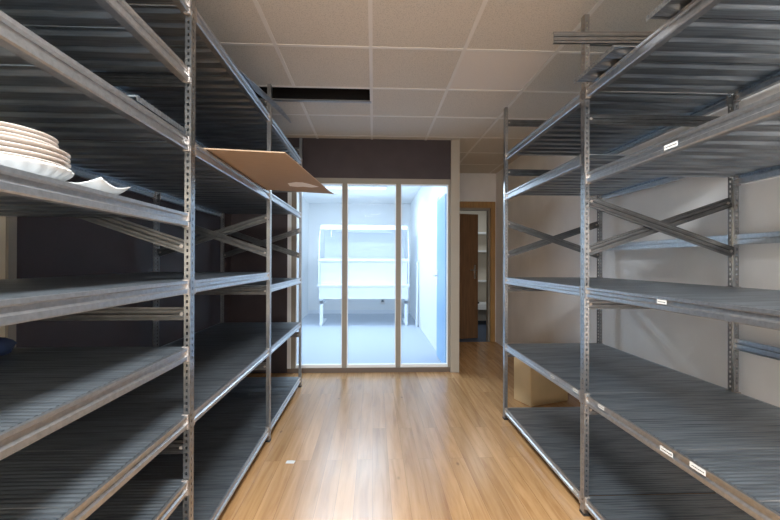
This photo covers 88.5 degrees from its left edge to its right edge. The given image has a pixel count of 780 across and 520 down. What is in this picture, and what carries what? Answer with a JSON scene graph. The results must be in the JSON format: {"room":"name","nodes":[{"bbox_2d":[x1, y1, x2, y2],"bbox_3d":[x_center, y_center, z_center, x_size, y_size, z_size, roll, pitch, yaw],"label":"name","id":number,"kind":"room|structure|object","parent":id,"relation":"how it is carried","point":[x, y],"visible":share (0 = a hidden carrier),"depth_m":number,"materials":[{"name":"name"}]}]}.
{"room":"storage room","nodes":[
{"label":"storage room","id":0,"kind":"room"},
{"bbox_2d":[0,139,308,347],"bbox_3d":[-1.718,-0.058,3.057,0.140,2.594,12.650,0,0,-2],"label":"wall","id":1,"kind":"structure","parent":0,"point":[46,246],"depth_m":2.38,"materials":[{"name":"black paint"}]},
{"bbox_2d":[5,216,16,347],"bbox_3d":[-1.676,-0.063,1.717,0.112,2.594,0.040,0,0,-2],"label":"trim","id":2,"kind":"structure","parent":1,"relation":"attached to","point":[11,221],"depth_m":1.71,"materials":[{"name":"brown wood"}]},
{"bbox_2d":[231,138,450,372],"bbox_3d":[-0.535,-0.050,4.483,2.422,2.594,0.090,0,0,-2],"label":"wall","id":3,"kind":"structure","parent":0,"point":[321,157],"depth_m":4.43,"materials":[{"name":"black paint"}]},
{"bbox_2d":[287,192,291,368],"bbox_3d":[-1.111,0.142,4.448,0.040,2.107,0.090,0,0,-2],"label":"trim","id":4,"kind":"structure","parent":3,"relation":"attached to","point":[289,193],"depth_m":4.40,"materials":[{"name":"white paint"}]},
{"bbox_2d":[287,367,449,372],"bbox_3d":[-0.231,1.223,4.484,1.807,0.050,0.084,0,0,-2],"label":"trim","id":5,"kind":"structure","parent":3,"relation":"attached to","point":[375,369],"depth_m":4.44,"materials":[{"name":"brown"}]},
{"bbox_2d":[291,178,450,367],"bbox_3d":[-0.207,0.145,4.491,1.769,2.107,0.070,0,0,-2],"label":"window","id":6,"kind":"structure","parent":3,"relation":"in","point":[344,181],"depth_m":4.47,"materials":[{"name":"brown"}]},
{"bbox_2d":[308,203,409,309],"bbox_3d":[-0.710,-0.034,9.469,2.525,2.594,0.080,0,0,-2],"label":"wall","id":7,"kind":"structure","parent":0,"point":[320,214],"depth_m":9.41,"materials":[{"name":"white paint"}]},
{"bbox_2d":[308,310,409,313],"bbox_3d":[-0.720,1.218,9.418,2.390,0.090,0.012,0,0,-2],"label":"baseboard","id":8,"kind":"structure","parent":7,"relation":"attached to","point":[309,311],"depth_m":9.41,"materials":[{"name":"white ceramic"}]},
{"bbox_2d":[127,0,668,203],"bbox_3d":[0.040,-1.570,3.084,3.645,0.440,12.750,0,0,-2],"label":"ceiling","id":9,"kind":"structure","parent":0,"point":[503,24],"depth_m":2.73,"materials":[{"name":"tile"}]},
{"bbox_2d":[272,99,370,102],"bbox_3d":[-0.757,-1.346,3.384,1.200,0.010,0.030,0,0,-2],"label":"rail","id":10,"kind":"object","parent":9,"relation":"attached to","point":[275,100],"visible":0.64,"depth_m":3.39,"materials":[{"name":"metal"}]},
{"bbox_2d":[323,185,387,189],"bbox_3d":[-0.650,-1.324,7.334,1.200,0.020,0.300,0,0,-2],"label":"recessed light","id":11,"kind":"object","parent":9,"relation":"in","point":[334,187],"visible":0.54,"depth_m":7.32,"materials":[{"name":"white plastic"}]},
{"bbox_2d":[326,187,385,188],"bbox_3d":[-0.650,-1.327,7.334,1.160,0.005,0.260,0,0,-2],"label":"diffuser","id":12,"kind":"object","parent":11,"relation":"attached to","point":[326,187],"depth_m":7.33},
{"bbox_2d":[140,0,604,173],"bbox_3d":[0.105,-1.353,1.488,3.445,0.004,9.356,0,0,-2],"label":"grid","id":13,"kind":"object","parent":9,"relation":"attached to","point":[370,47],"visible":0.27,"depth_m":2.85,"materials":[{"name":"silver metal"}]},
{"bbox_2d":[410,186,446,350],"bbox_3d":[0.617,-0.038,7.030,0.075,2.594,4.904,0,0,-2],"label":"wall","id":14,"kind":"structure","parent":0,"point":[420,205],"depth_m":6.70,"materials":[{"name":"white paint"}]},
{"bbox_2d":[433,194,446,362],"bbox_3d":[0.619,0.237,4.939,0.094,2.010,0.620,0,0,-2],"label":"door","id":15,"kind":"structure","parent":14,"relation":"in","point":[442,202],"depth_m":4.87,"materials":[{"name":"paint"},{"name":"glass"}]},
{"bbox_2d":[438,188,446,199],"bbox_3d":[0.655,0.207,4.956,0.020,2.090,0.730,0,0,-2],"label":"door frame","id":16,"kind":"structure","parent":14,"relation":"attached to","point":[445,190],"depth_m":4.95,"materials":[{"name":"white paint"}]},
{"bbox_2d":[450,139,459,371],"bbox_3d":[0.724,-0.046,4.520,0.096,2.594,0.120,0,0,-2],"label":"trim","id":17,"kind":"structure","parent":14,"relation":"attached to","point":[455,144],"depth_m":4.46,"materials":[{"name":"beige paint"}]},
{"bbox_2d":[218,314,709,519],"bbox_3d":[0.636,1.286,3.150,4.860,0.080,12.850,0,0,-2],"label":"floor","id":18,"kind":"structure","parent":0,"point":[369,445],"depth_m":2.69,"materials":[{"name":"brown wood"}]},
{"bbox_2d":[0,0,302,519],"bbox_3d":[-1.115,0.016,2.141,0.924,2.443,3.610,0,0,-2],"label":"shelving rack","id":19,"kind":"object","parent":18,"relation":"on","point":[87,433],"depth_m":1.49,"materials":[{"name":"grey metal"}]},
{"bbox_2d":[0,337,16,355],"bbox_3d":[-1.390,0.289,1.302,0.228,0.088,0.247,0,0,-2],"label":"bag","id":20,"kind":"object","parent":19,"relation":"on","point":[7,345],"visible":1,"depth_m":1.35,"materials":[{"name":"blue fabric"}]},
{"bbox_2d":[0,154,74,180],"bbox_3d":[-0.906,-0.201,0.917,0.289,0.036,0.289,0,0,-2],"label":"dish","id":21,"kind":"object","parent":19,"relation":"on","point":[38,167],"visible":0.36,"depth_m":0.88,"materials":[{"name":"grey ceramic"}]},
{"bbox_2d":[0,151,67,168],"bbox_3d":[-0.907,-0.214,0.916,0.274,0.022,0.274,0,0,-2],"label":"plate","id":22,"kind":"object","parent":21,"relation":"on","point":[1,152],"visible":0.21,"depth_m":0.87,"materials":[{"name":"beige ceramic"}]},
{"bbox_2d":[0,146,71,168],"bbox_3d":[-0.905,-0.225,0.919,0.274,0.022,0.274,0,0,-2],"label":"plate","id":23,"kind":"object","parent":22,"relation":"on","point":[2,148],"visible":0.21,"depth_m":0.88,"materials":[{"name":"beige ceramic"}]},
{"bbox_2d":[0,140,70,163],"bbox_3d":[-0.906,-0.237,0.917,0.274,0.022,0.274,0,0,-2],"label":"plate","id":24,"kind":"object","parent":23,"relation":"on","point":[2,143],"visible":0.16,"depth_m":0.88,"materials":[{"name":"beige ceramic"}]},
{"bbox_2d":[0,134,70,158],"bbox_3d":[-0.904,-0.248,0.915,0.274,0.022,0.274,0,0,-2],"label":"plate","id":25,"kind":"object","parent":24,"relation":"on","point":[2,137],"visible":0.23,"depth_m":0.88,"materials":[{"name":"beige ceramic"}]},
{"bbox_2d":[0,131,56,147],"bbox_3d":[-0.908,-0.261,0.915,0.238,0.020,0.238,0,0,-2],"label":"plate","id":26,"kind":"object","parent":25,"relation":"on","point":[1,132],"visible":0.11,"depth_m":0.88,"materials":[{"name":"beige ceramic"}]},
{"bbox_2d":[0,126,58,147],"bbox_3d":[-0.911,-0.272,0.915,0.238,0.020,0.238,0,0,-2],"label":"plate","id":27,"kind":"object","parent":26,"relation":"on","point":[5,129],"visible":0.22,"depth_m":0.89,"materials":[{"name":"beige ceramic"}]},
{"bbox_2d":[0,121,58,143],"bbox_3d":[-0.911,-0.282,0.915,0.238,0.020,0.238,0,0,-2],"label":"plate","id":28,"kind":"object","parent":27,"relation":"on","point":[4,124],"visible":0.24,"depth_m":0.89,"materials":[{"name":"beige ceramic"}]},
{"bbox_2d":[65,177,131,194],"bbox_3d":[-0.843,-0.202,1.135,0.136,0.040,0.136,0,0,-2],"label":"square dish","id":29,"kind":"object","parent":19,"relation":"on","point":[99,183],"visible":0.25,"depth_m":1.09,"materials":[{"name":"grey ceramic"}]},
{"bbox_2d":[127,95,185,133],"bbox_3d":[-1.135,-0.485,1.334,0.750,0.019,0.315,0,0,-2],"label":"panel","id":30,"kind":"object","parent":19,"relation":"on","point":[141,101],"visible":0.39,"depth_m":1.31,"materials":[{"name":"metal"}]},
{"bbox_2d":[204,148,333,193],"bbox_3d":[-0.873,-0.473,2.223,0.997,0.006,1.201,0,0,-2],"label":"cardboard sheet","id":31,"kind":"object","parent":19,"relation":"on","point":[271,170],"visible":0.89,"depth_m":2.08,"materials":[{"name":"brown cardboard"}]},
{"bbox_2d":[317,225,409,325],"bbox_3d":[-0.511,0.293,7.970,1.760,1.931,0.730,0,0,-2],"label":"fume hood","id":32,"kind":"object","parent":18,"relation":"on","point":[371,248],"visible":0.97,"depth_m":7.69,"materials":[{"name":"white metal"}]},
{"bbox_2d":[317,283,409,285],"bbox_3d":[-0.512,0.489,7.969,1.760,0.030,0.730,0,0,-2],"label":"countertop","id":33,"kind":"structure","parent":32,"relation":"on","point":[407,283],"depth_m":7.61,"materials":[{"name":"white ceramic"}]},
{"bbox_2d":[415,261,418,326],"bbox_3d":[0.513,0.641,7.616,0.054,1.240,0.160,0,0,-2],"label":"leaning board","id":34,"kind":"object","parent":18,"relation":"on","point":[417,261],"visible":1,"depth_m":7.58,"materials":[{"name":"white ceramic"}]},
{"bbox_2d":[478,302,485,309],"bbox_3d":[2.014,1.067,8.077,1.300,0.400,0.580,0,0,-2],"label":"bench","id":35,"kind":"object","parent":18,"relation":"on","point":[482,305],"visible":0.02,"depth_m":7.78,"materials":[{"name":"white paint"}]},
{"bbox_2d":[514,357,567,406],"bbox_3d":[1.350,1.013,3.585,0.421,0.475,0.220,0,0,-22],"label":"cardboard box","id":36,"kind":"object","parent":18,"relation":"on","point":[531,388],"visible":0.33,"depth_m":3.48,"materials":[{"name":"brown cardboard"}]},
{"bbox_2d":[502,0,779,519],"bbox_3d":[1.335,0.023,1.982,0.786,2.443,2.405,0,0,-2],"label":"shelving rack","id":37,"kind":"object","parent":18,"relation":"on","point":[641,425],"visible":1,"depth_m":1.93,"materials":[{"name":"grey metal"}]},
{"bbox_2d":[553,31,654,43],"bbox_3d":[1.003,-0.887,1.597,0.700,0.045,0.015,0,0,1],"label":"bar","id":38,"kind":"object","parent":37,"relation":"on","point":[603,37],"visible":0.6,"depth_m":1.59,"materials":[{"name":"metal"}]},
{"bbox_2d":[574,45,635,83],"bbox_3d":[1.260,-0.850,1.773,0.750,0.019,0.315,0,0,-2],"label":"panel","id":39,"kind":"object","parent":37,"relation":"on","point":[615,53],"visible":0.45,"depth_m":1.73,"materials":[{"name":"metal"}]},
{"bbox_2d":[646,0,692,21],"bbox_3d":[1.287,-0.851,1.277,0.750,0.019,0.315,0,0,-2],"label":"panel","id":40,"kind":"object","parent":37,"relation":"on","point":[667,9],"visible":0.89,"depth_m":1.35,"materials":[{"name":"metal"}]},
{"bbox_2d":[460,211,486,320],"bbox_3d":[1.728,-0.030,8.429,2.250,2.594,0.100,0,0,-2],"label":"wall","id":41,"kind":"structure","parent":0,"point":[482,215],"depth_m":8.39,"materials":[{"name":"beige wood"}]},
{"bbox_2d":[460,173,495,341],"bbox_3d":[1.163,-0.039,6.204,0.932,2.594,0.100,0,0,-2],"label":"wall","id":42,"kind":"structure","parent":0,"point":[474,187],"depth_m":6.17,"materials":[{"name":"white paint"}]},
{"bbox_2d":[459,214,477,338],"bbox_3d":[1.086,0.258,6.330,0.700,1.985,0.093,0,0,-18],"label":"door","id":43,"kind":"structure","parent":42,"relation":"in","point":[468,245],"depth_m":6.39,"materials":[{"name":"brown wood"}]},
{"bbox_2d":[460,201,494,341],"bbox_3d":[1.157,0.181,6.201,0.917,2.155,0.133,0,0,-2],"label":"door frame","id":44,"kind":"structure","parent":42,"relation":"attached to","point":[463,204],"depth_m":6.16,"materials":[{"name":"brown wood"}]},
{"bbox_2d":[496,83,779,406],"bbox_3d":[1.871,-0.052,1.579,0.100,2.594,9.400,0,0,-2],"label":"wall","id":45,"kind":"structure","parent":0,"point":[695,346],"depth_m":2.68,"materials":[{"name":"white paint"}]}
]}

